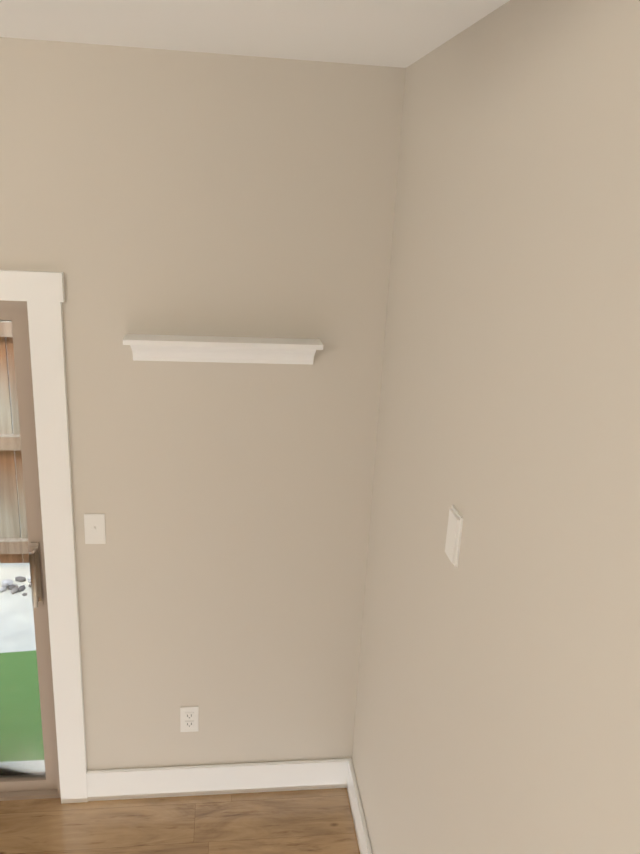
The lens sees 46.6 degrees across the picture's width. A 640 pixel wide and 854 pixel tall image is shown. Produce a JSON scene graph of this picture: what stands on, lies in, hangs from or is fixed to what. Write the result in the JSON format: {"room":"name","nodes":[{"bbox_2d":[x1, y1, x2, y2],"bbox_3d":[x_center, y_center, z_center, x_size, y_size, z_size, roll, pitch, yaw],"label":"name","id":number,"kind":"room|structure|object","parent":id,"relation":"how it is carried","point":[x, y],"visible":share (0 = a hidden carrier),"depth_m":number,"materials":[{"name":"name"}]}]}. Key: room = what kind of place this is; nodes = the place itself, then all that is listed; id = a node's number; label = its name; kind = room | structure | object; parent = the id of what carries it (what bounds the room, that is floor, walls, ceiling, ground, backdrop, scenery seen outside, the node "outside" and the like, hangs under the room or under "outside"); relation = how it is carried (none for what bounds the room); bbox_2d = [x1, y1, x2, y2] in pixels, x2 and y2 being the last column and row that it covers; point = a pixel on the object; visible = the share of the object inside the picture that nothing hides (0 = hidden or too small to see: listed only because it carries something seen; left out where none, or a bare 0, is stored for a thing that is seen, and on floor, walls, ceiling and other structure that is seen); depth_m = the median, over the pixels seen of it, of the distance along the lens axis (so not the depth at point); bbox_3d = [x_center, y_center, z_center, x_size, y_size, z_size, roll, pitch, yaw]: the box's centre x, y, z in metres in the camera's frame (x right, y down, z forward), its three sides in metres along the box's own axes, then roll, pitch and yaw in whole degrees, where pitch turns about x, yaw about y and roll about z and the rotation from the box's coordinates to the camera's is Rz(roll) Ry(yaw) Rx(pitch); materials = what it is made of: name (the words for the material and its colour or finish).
{"room":"entryway","nodes":[
{"label":"entryway","id":0,"kind":"room"},
{"bbox_2d":[0,788,359,853],"bbox_3d":[0.012,2.732,-0.684,7.150,0.050,7.945,1,18,-7],"label":"floor","id":1,"kind":"structure","parent":0,"point":[317,821],"depth_m":2.88,"materials":[{"name":"laminate"}]},
{"bbox_2d":[0,37,405,770],"bbox_3d":[-0.327,0.169,2.706,7.000,2.740,0.150,1,18,-7],"label":"wall","id":2,"kind":"structure","parent":0,"point":[220,573],"depth_m":2.50,"materials":[{"name":"beige paint"}]},
{"bbox_2d":[12,760,44,768],"bbox_3d":[-1.903,1.448,3.035,1.940,0.045,0.095,1,18,-7],"label":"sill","id":3,"kind":"structure","parent":2,"relation":"attached to","point":[40,764],"depth_m":3.15,"materials":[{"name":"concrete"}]},
{"bbox_2d":[0,270,87,803],"bbox_3d":[-1.833,0.471,2.591,1.940,2.080,0.160,1,18,-7],"label":"door frame","id":4,"kind":"structure","parent":2,"relation":"attached to","point":[42,293],"depth_m":2.62,"materials":[{"name":"white wood"}]},
{"bbox_2d":[84,514,105,543],"bbox_3d":[-0.795,0.362,2.621,0.070,0.115,0.016,1,18,-7],"label":"light switch","id":5,"kind":"object","parent":2,"relation":"attached to","point":[94,525],"visible":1,"depth_m":2.62,"materials":[{"name":"white plastic"}]},
{"bbox_2d":[180,706,198,731],"bbox_3d":[-0.513,1.149,2.917,0.070,0.115,0.008,1,18,-7],"label":"outlet","id":6,"kind":"object","parent":2,"relation":"attached to","point":[189,719],"visible":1,"depth_m":2.92,"materials":[{"name":"white plastic"}]},
{"bbox_2d":[86,759,345,800],"bbox_3d":[-0.411,1.431,3.018,1.035,0.140,0.015,1,18,-7],"label":"baseboard","id":7,"kind":"structure","parent":2,"relation":"attached to","point":[137,783],"depth_m":3.01,"materials":[{"name":"white wood"}]},
{"bbox_2d":[123,334,322,364],"bbox_3d":[-0.313,-0.246,2.441,0.638,0.085,0.100,1,18,-7],"label":"shelf ledge","id":8,"kind":"object","parent":2,"relation":"attached to","point":[177,348],"visible":1,"depth_m":2.44,"materials":[{"name":"white wood"}]},
{"bbox_2d":[0,0,509,67],"bbox_3d":[0.148,0.033,-1.475,7.150,0.100,8.075,1,18,-7],"label":"ceiling","id":9,"kind":"structure","parent":0,"point":[398,33],"depth_m":1.81,"materials":[{"name":"white paint"}]},
{"bbox_2d":[352,0,639,853],"bbox_3d":[1.789,0.511,1.988,2.983,2.740,1.925,1,18,-7],"label":"wall","id":10,"kind":"structure","parent":0,"point":[497,711],"depth_m":1.42,"materials":[{"name":"beige paint"}]},
{"bbox_2d":[342,758,372,853],"bbox_3d":[0.235,1.730,2.186,0.019,0.140,1.925,1,18,-7],"label":"baseboard","id":11,"kind":"structure","parent":10,"relation":"attached to","point":[349,781],"depth_m":2.90,"materials":[{"name":"white wood"}]},
{"bbox_2d":[445,505,463,567],"bbox_3d":[0.314,0.257,1.746,0.012,0.125,0.075,1,18,-7],"label":"light switch","id":12,"kind":"object","parent":10,"relation":"attached to","point":[454,534],"visible":1,"depth_m":1.73,"materials":[{"name":"white plastic"}]},
{"label":"outside","id":13,"kind":"structure","parent":0,"visible":0},
{"bbox_2d":[0,462,35,652],"bbox_3d":[-1.354,0.400,6.662,14.000,0.100,7.425,1,18,-7],"label":"patio","id":14,"kind":"structure","parent":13,"point":[23,603],"depth_m":4.29,"materials":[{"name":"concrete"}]},
{"bbox_2d":[0,320,29,562],"bbox_3d":[-2.008,-0.050,4.457,8.517,2.025,0.125,1,18,-7],"label":"fence","id":15,"kind":"object","parent":14,"relation":"on","point":[10,437],"depth_m":4.59,"materials":[{"name":"brown wood"}]},
{"bbox_2d":[0,576,30,595],"bbox_3d":[-2.513,0.965,4.471,5.191,0.055,0.294,1,18,-7],"label":"rocks","id":16,"kind":"object","parent":14,"relation":"on","point":[10,585],"depth_m":4.54},
{"bbox_2d":[0,650,43,760],"bbox_3d":[-1.861,1.308,3.535,2.100,0.012,0.885,1,18,-7],"label":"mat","id":17,"kind":"object","parent":14,"relation":"on","point":[20,681],"depth_m":3.54,"materials":[{"name":"green fabric"}]}
]}

